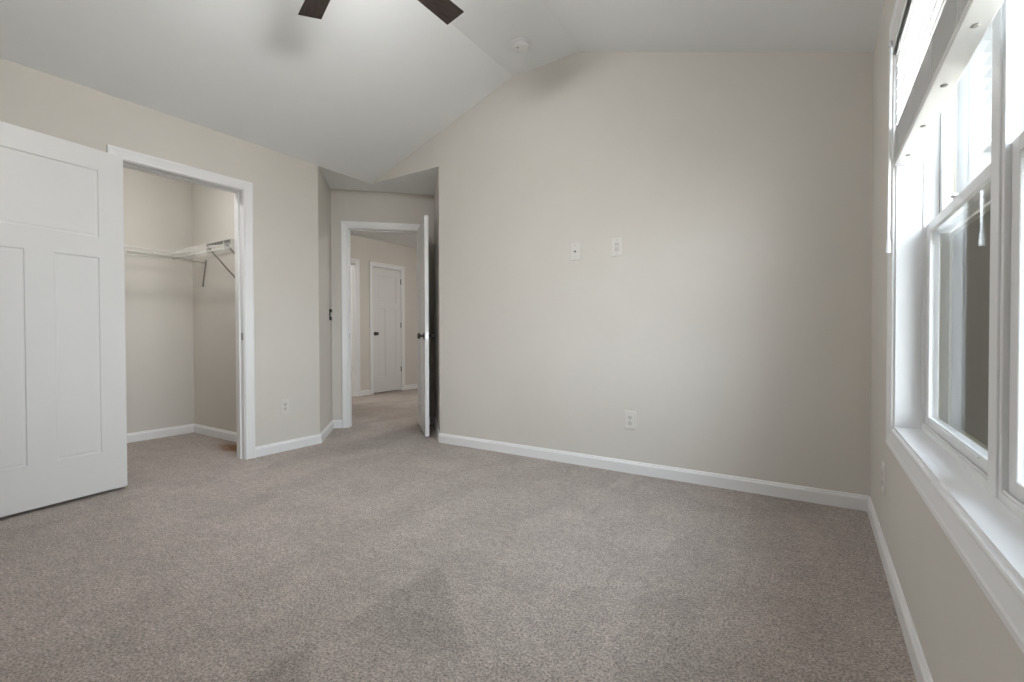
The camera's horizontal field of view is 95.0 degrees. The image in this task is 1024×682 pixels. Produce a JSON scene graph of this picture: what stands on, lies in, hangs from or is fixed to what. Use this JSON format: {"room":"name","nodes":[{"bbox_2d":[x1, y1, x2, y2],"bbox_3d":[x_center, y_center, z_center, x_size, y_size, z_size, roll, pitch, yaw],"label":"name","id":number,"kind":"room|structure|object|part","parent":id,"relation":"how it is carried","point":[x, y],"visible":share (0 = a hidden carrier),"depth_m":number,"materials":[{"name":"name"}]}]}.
{"room":"empty bedroom","nodes":[
{"label":"empty bedroom","id":0,"kind":"room"},
{"bbox_2d":[123,167,194,432],"bbox_3d":[-3.660,-0.310,3.893,0.100,2.440,1.987,0,1,33],"label":"wall","id":1,"kind":"structure","parent":0,"point":[159,325],"depth_m":4.37,"materials":[{"name":"beige paint"}]},
{"bbox_2d":[124,245,206,286],"bbox_3d":[-3.484,-0.621,3.785,0.308,0.351,1.768,0,1,33],"label":"wire shelf","id":2,"kind":"object","parent":1,"relation":"attached to","point":[125,248],"visible":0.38,"depth_m":4.21,"materials":[{"name":"white metal"}]},
{"bbox_3d":[-3.373,-0.729,3.701,0.010,0.010,1.747,0,1,33],"label":"hanging rod","id":3,"kind":"part","parent":2,"relation":"part of","materials":[{"name":"white metal"}]},
{"bbox_2d":[127,424,236,442],"bbox_3d":[-3.046,0.872,3.513,1.356,0.083,1.787,0,1,33],"label":"baseboard","id":4,"kind":"structure","parent":1,"relation":"attached to","point":[191,428],"depth_m":4.38,"materials":[{"name":"white wood"}]},
{"bbox_2d":[0,58,319,446],"bbox_3d":[-2.616,-0.299,2.812,0.115,2.440,3.205,0,1,33],"label":"wall","id":5,"kind":"structure","parent":0,"point":[285,187],"depth_m":3.70,"materials":[{"name":"beige paint"}]},
{"bbox_2d":[0,121,126,516],"bbox_3d":[-2.567,-0.113,2.584,0.163,2.035,0.758,0,1,25],"label":"door","id":6,"kind":"structure","parent":5,"relation":"in","point":[63,418],"depth_m":2.63,"materials":[{"name":"white paint"}]},
{"bbox_2d":[106,144,255,489],"bbox_3d":[-2.299,-0.150,3.304,0.152,2.127,0.887,0,1,33],"label":"trim","id":7,"kind":"structure","parent":5,"relation":"attached to","point":[242,190],"depth_m":3.59,"materials":[{"name":"paint"}]},
{"bbox_2d":[280,398,289,414],"bbox_3d":[-1.868,0.538,3.865,0.008,0.127,0.080,0,1,33],"label":"electrical outlet","id":8,"kind":"object","parent":5,"relation":"attached to","point":[284,403],"visible":1,"depth_m":3.86,"materials":[{"name":"white plastic"}]},
{"bbox_2d":[192,183,236,432],"bbox_3d":[-2.537,-0.319,4.290,1.356,2.440,0.100,0,1,33],"label":"wall","id":9,"kind":"structure","parent":0,"point":[212,208],"depth_m":4.39,"materials":[{"name":"beige paint"}]},
{"bbox_2d":[171,238,234,277],"bbox_3d":[-2.525,-0.627,4.034,1.014,0.351,0.308,0,1,33],"label":"wire shelf","id":10,"kind":"object","parent":9,"relation":"attached to","point":[225,244],"visible":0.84,"depth_m":3.93,"materials":[{"name":"white metal"}]},
{"bbox_3d":[-2.600,-0.733,3.917,1.011,0.010,0.010,0,1,33],"label":"hanging rod","id":11,"kind":"part","parent":10,"relation":"part of","materials":[{"name":"white metal"}]},
{"bbox_2d":[318,167,331,432],"bbox_3d":[-1.823,-0.322,4.448,0.110,2.440,0.680,0,1,-12],"label":"wall","id":12,"kind":"structure","parent":0,"point":[324,191],"depth_m":4.42,"materials":[{"name":"beige paint"}]},
{"bbox_2d":[255,420,341,457],"bbox_3d":[-1.795,0.859,4.228,0.254,0.083,1.200,0,1,8],"label":"baseboard","id":13,"kind":"structure","parent":12,"relation":"attached to","point":[282,446],"depth_m":3.95,"materials":[{"name":"white wood"}]},
{"bbox_2d":[331,189,434,419],"bbox_3d":[-1.341,-0.410,4.957,1.268,2.600,0.115,0,1,-12],"label":"wall","id":14,"kind":"structure","parent":0,"point":[346,205],"depth_m":4.86,"materials":[{"name":"beige paint"}]},
{"bbox_2d":[341,221,419,427],"bbox_3d":[-1.346,-0.170,4.959,0.847,2.120,0.152,0,1,-12],"label":"trim","id":15,"kind":"structure","parent":14,"relation":"attached to","point":[346,226],"depth_m":4.82,"materials":[{"name":"paint"}]},
{"bbox_2d":[417,215,434,436],"bbox_3d":[-0.883,-0.141,4.649,0.163,2.030,0.713,0,1,-17],"label":"door","id":16,"kind":"structure","parent":14,"relation":"in","point":[423,335],"depth_m":4.45,"materials":[{"name":"white paint"}]},
{"bbox_3d":[-0.846,-0.047,4.353,0.064,0.064,0.064,0,1,-17],"label":"knob","id":17,"kind":"part","parent":16,"relation":"part of","materials":[{"name":"black metal"}]},
{"bbox_2d":[350,231,416,248],"bbox_3d":[-0.994,-1.669,7.032,2.820,0.080,4.711,0,1,33],"label":"ceiling","id":18,"kind":"structure","parent":0,"point":[409,240],"depth_m":7.40,"materials":[{"name":"paint"}]},
{"bbox_2d":[350,234,417,390],"bbox_3d":[-2.136,-0.391,7.796,0.115,2.490,4.700,0,1,33],"label":"wall","id":19,"kind":"structure","parent":0,"point":[364,249],"depth_m":7.74,"materials":[{"name":"beige paint"}]},
{"bbox_2d":[351,258,359,396],"bbox_3d":[-2.656,-0.197,6.976,0.134,2.127,0.871,0,1,33],"label":"trim","id":20,"kind":"structure","parent":19,"relation":"attached to","point":[355,263],"depth_m":7.27,"materials":[{"name":"white wood"}]},
{"bbox_2d":[360,390,369,395],"bbox_3d":[-2.317,0.818,7.407,0.014,0.083,0.194,0,1,33],"label":"baseboard","id":21,"kind":"structure","parent":19,"relation":"attached to","point":[364,392],"depth_m":7.40,"materials":[{"name":"white wood"}]},
{"bbox_2d":[369,261,404,394],"bbox_3d":[-2.109,-0.211,7.823,0.134,2.130,0.757,0,1,33],"label":"trim","id":22,"kind":"structure","parent":19,"relation":"attached to","point":[372,264],"depth_m":7.75,"materials":[{"name":"white wood"}]},
{"bbox_2d":[373,267,401,392],"bbox_3d":[-2.088,-0.180,7.809,0.163,2.028,0.628,0,1,33],"label":"door","id":23,"kind":"structure","parent":19,"relation":"in","point":[387,368],"depth_m":7.79,"materials":[{"name":"white paint"}]},
{"bbox_2d":[405,384,417,389],"bbox_3d":[-1.329,0.796,8.938,0.014,0.083,1.936,0,1,33],"label":"baseboard","id":24,"kind":"structure","parent":19,"relation":"attached to","point":[412,386],"depth_m":8.25,"materials":[{"name":"white wood"}]},
{"bbox_2d":[434,168,439,430],"bbox_3d":[-0.669,-0.327,4.573,0.201,2.440,0.927,0,1,-18],"label":"wall","id":25,"kind":"structure","parent":0,"point":[436,193],"depth_m":4.53,"materials":[{"name":"beige paint"}]},
{"bbox_2d":[429,416,439,441],"bbox_3d":[-0.778,0.852,4.587,0.096,0.083,0.877,0,1,-12],"label":"baseboard","id":26,"kind":"structure","parent":25,"relation":"attached to","point":[432,420],"depth_m":4.79,"materials":[{"name":"white wood"}]},
{"bbox_2d":[0,0,883,194],"bbox_3d":[-1.227,-1.870,2.527,5.655,0.703,4.572,0,1,33],"label":"ceiling","id":27,"kind":"structure","parent":0,"point":[355,90],"depth_m":2.96,"materials":[{"name":"paint"}]},
{"bbox_2d":[298,0,463,24],"bbox_3d":[-0.654,-1.834,2.009,1.290,0.465,1.241,0,1,33],"label":"ceiling fan","id":28,"kind":"object","parent":27,"relation":"hanging from","point":[447,11],"visible":1,"depth_m":2.44,"materials":[{"name":"brown wood"}]},
{"bbox_3d":[-0.940,-1.728,2.321,0.118,0.028,0.460,-1,1,-37],"label":"blade","id":29,"kind":"part","parent":28,"relation":"part of","materials":[{"name":"brown wood"}]},
{"bbox_3d":[-0.434,-1.729,2.331,0.118,0.028,0.460,0,1,35],"label":"blade","id":30,"kind":"part","parent":28,"relation":"part of","materials":[{"name":"brown wood"}]},
{"bbox_2d":[511,37,529,52],"bbox_3d":[0.060,-2.062,3.287,0.132,0.046,0.132,0,1,33],"label":"smoke detector","id":31,"kind":"object","parent":27,"relation":"attached to","point":[520,44],"visible":1,"depth_m":3.25,"materials":[{"name":"white plastic"}]},
{"bbox_2d":[0,388,916,681],"bbox_3d":[-1.251,0.949,5.012,8.365,0.120,8.650,0,1,33],"label":"floor","id":32,"kind":"structure","parent":0,"point":[380,549],"depth_m":1.89,"materials":[{"name":"beige carpet"}]},
{"bbox_2d":[373,52,873,495],"bbox_3d":[0.302,-0.594,3.611,3.919,2.993,0.120,0,1,33],"label":"wall","id":33,"kind":"structure","parent":0,"point":[733,318],"depth_m":3.07,"materials":[{"name":"beige paint"}]},
{"bbox_2d":[570,242,580,260],"bbox_3d":[0.460,-0.653,3.427,0.080,0.127,0.016,0,1,33],"label":"wall plate","id":34,"kind":"object","parent":33,"relation":"attached to","point":[574,247],"visible":1,"depth_m":3.43,"materials":[{"name":"white plastic"}]},
{"bbox_2d":[611,237,622,256],"bbox_3d":[0.728,-0.651,3.258,0.080,0.127,0.008,0,1,33],"label":"electrical outlet","id":35,"kind":"object","parent":33,"relation":"attached to","point":[616,243],"visible":1,"depth_m":3.26,"materials":[{"name":"white plastic"}]},
{"bbox_2d":[615,242,618,251],"bbox_3d":[0.727,-0.651,3.257,0.033,0.067,0.004,0,1,33],"label":"receptacle","id":36,"kind":"object","parent":35,"relation":"attached to","point":[616,243],"depth_m":3.25,"materials":[{"name":"white plastic"}]},
{"bbox_2d":[625,410,635,429],"bbox_3d":[0.811,0.544,3.223,0.080,0.127,0.008,0,1,33],"label":"electrical outlet","id":37,"kind":"object","parent":33,"relation":"attached to","point":[630,416],"visible":1,"depth_m":3.22,"materials":[{"name":"white plastic"}]},
{"bbox_2d":[870,0,1023,681],"bbox_3d":[0.988,-0.283,0.911,0.165,2.440,3.920,0,1,33],"label":"wall","id":38,"kind":"structure","parent":0,"point":[962,637],"depth_m":1.38,"materials":[{"name":"beige paint"}]},
{"bbox_2d":[439,433,932,681],"bbox_3d":[-0.390,0.888,1.746,3.046,0.083,3.800,0,1,33],"label":"baseboard","id":39,"kind":"structure","parent":38,"relation":"attached to","point":[922,673],"depth_m":2.79,"materials":[{"name":"white wood"}]},
{"bbox_2d":[882,461,885,494],"bbox_3d":[1.590,0.586,2.011,0.008,0.127,0.080,0,1,33],"label":"electrical outlet","id":40,"kind":"object","parent":38,"relation":"attached to","point":[883,463],"visible":1,"depth_m":1.99,"materials":[{"name":"white plastic"}]},
{"bbox_2d":[886,0,1023,653],"bbox_3d":[0.972,-0.393,1.053,0.018,1.607,1.817,0,1,33],"label":"trim","id":41,"kind":"structure","parent":38,"relation":"attached to","point":[1003,589],"depth_m":1.02,"materials":[{"name":"white wood"}]},
{"bbox_2d":[921,28,992,488],"bbox_3d":[1.314,-0.397,1.350,0.085,1.473,0.814,0,1,33],"label":"window","id":42,"kind":"structure","parent":38,"relation":"in","point":[956,262],"depth_m":1.58,"materials":[{"name":"white plastic"}]},
{"bbox_2d":[885,0,1003,252],"bbox_3d":[0.980,-0.713,1.043,0.082,0.807,1.653,0,1,33],"label":"window blind","id":43,"kind":"object","parent":42,"relation":"attached to","point":[935,41],"visible":1,"depth_m":1.30,"materials":[{"name":"white plastic"}]},
{"bbox_3d":[1.353,-0.872,1.642,0.002,0.427,0.002,0,1,24],"label":"ladder cord","id":44,"kind":"part","parent":43,"relation":"part of","materials":[{"name":"white fabric"}]},
{"bbox_3d":[1.206,-0.869,1.414,0.002,0.427,0.002,0,1,24],"label":"ladder cord","id":45,"kind":"part","parent":43,"relation":"part of","materials":[{"name":"white fabric"}]},
{"bbox_3d":[1.058,-0.866,1.185,0.002,0.427,0.002,0,1,24],"label":"ladder cord","id":46,"kind":"part","parent":43,"relation":"part of","materials":[{"name":"white fabric"}]},
{"bbox_3d":[0.992,-0.646,1.036,0.052,0.016,1.653,0,1,33],"label":"rail","id":47,"kind":"part","parent":43,"relation":"part of","materials":[{"name":"white plastic"}]},
{"bbox_3d":[0.911,-0.862,0.957,0.002,0.427,0.002,0,1,24],"label":"ladder cord","id":48,"kind":"part","parent":43,"relation":"part of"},
{"bbox_3d":[1.332,-0.397,1.338,0.041,1.473,0.814,0,1,33],"label":"frame","id":49,"kind":"part","parent":42,"relation":"part of","materials":[{"name":"white plastic"}]},
{"bbox_3d":[1.297,-0.054,1.366,0.034,0.722,0.776,0,1,33],"label":"sash","id":50,"kind":"part","parent":42,"relation":"part of","materials":[{"name":"white plastic"}]},
{"bbox_3d":[1.325,-0.742,1.337,0.026,0.727,0.776,0,1,33],"label":"sash","id":51,"kind":"part","parent":42,"relation":"part of","materials":[{"name":"white plastic"}]},
{"bbox_3d":[1.343,-0.034,1.337,0.007,0.685,0.776,0,1,33],"label":"screen frame","id":52,"kind":"part","parent":42,"relation":"part of","materials":[{"name":"white plastic"}]},
{"bbox_2d":[894,48,1023,584],"bbox_3d":[1.010,-0.392,1.028,0.076,1.475,1.685,0,1,33],"label":"trim","id":53,"kind":"structure","parent":38,"relation":"attached to","point":[1003,530],"depth_m":1.71,"materials":[{"name":"white wood"}]},
{"bbox_2d":[988,1,1003,497],"bbox_3d":[1.076,-0.392,0.986,0.089,1.451,0.055,0,1,33],"label":"trim","id":54,"kind":"structure","parent":38,"relation":"attached to","point":[998,21],"depth_m":1.00,"materials":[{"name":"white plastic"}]},
{"bbox_2d":[998,0,1023,521],"bbox_3d":[0.842,-0.386,0.620,0.085,1.473,0.814,0,1,33],"label":"window","id":55,"kind":"structure","parent":38,"relation":"in","point":[1011,394],"depth_m":0.96,"materials":[{"name":"white plastic"}]},
{"bbox_3d":[0.825,-0.043,0.636,0.034,0.722,0.776,0,1,33],"label":"sash","id":56,"kind":"part","parent":55,"relation":"part of","materials":[{"name":"white plastic"}]},
{"label":"outside","id":57,"kind":"structure","parent":0,"visible":0},
{"bbox_3d":[15.754,4.088,5.535,140.000,0.100,140.000,0,1,33],"label":"ground","id":58,"kind":"structure","parent":57,"visible":0},
{"bbox_2d":[956,201,990,227],"bbox_3d":[15.934,-0.539,11.302,11.000,9.000,11.000,0,1,33],"label":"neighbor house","id":59,"kind":"structure","parent":58,"relation":"on","point":[990,201],"depth_m":9.18,"materials":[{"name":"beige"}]}
]}

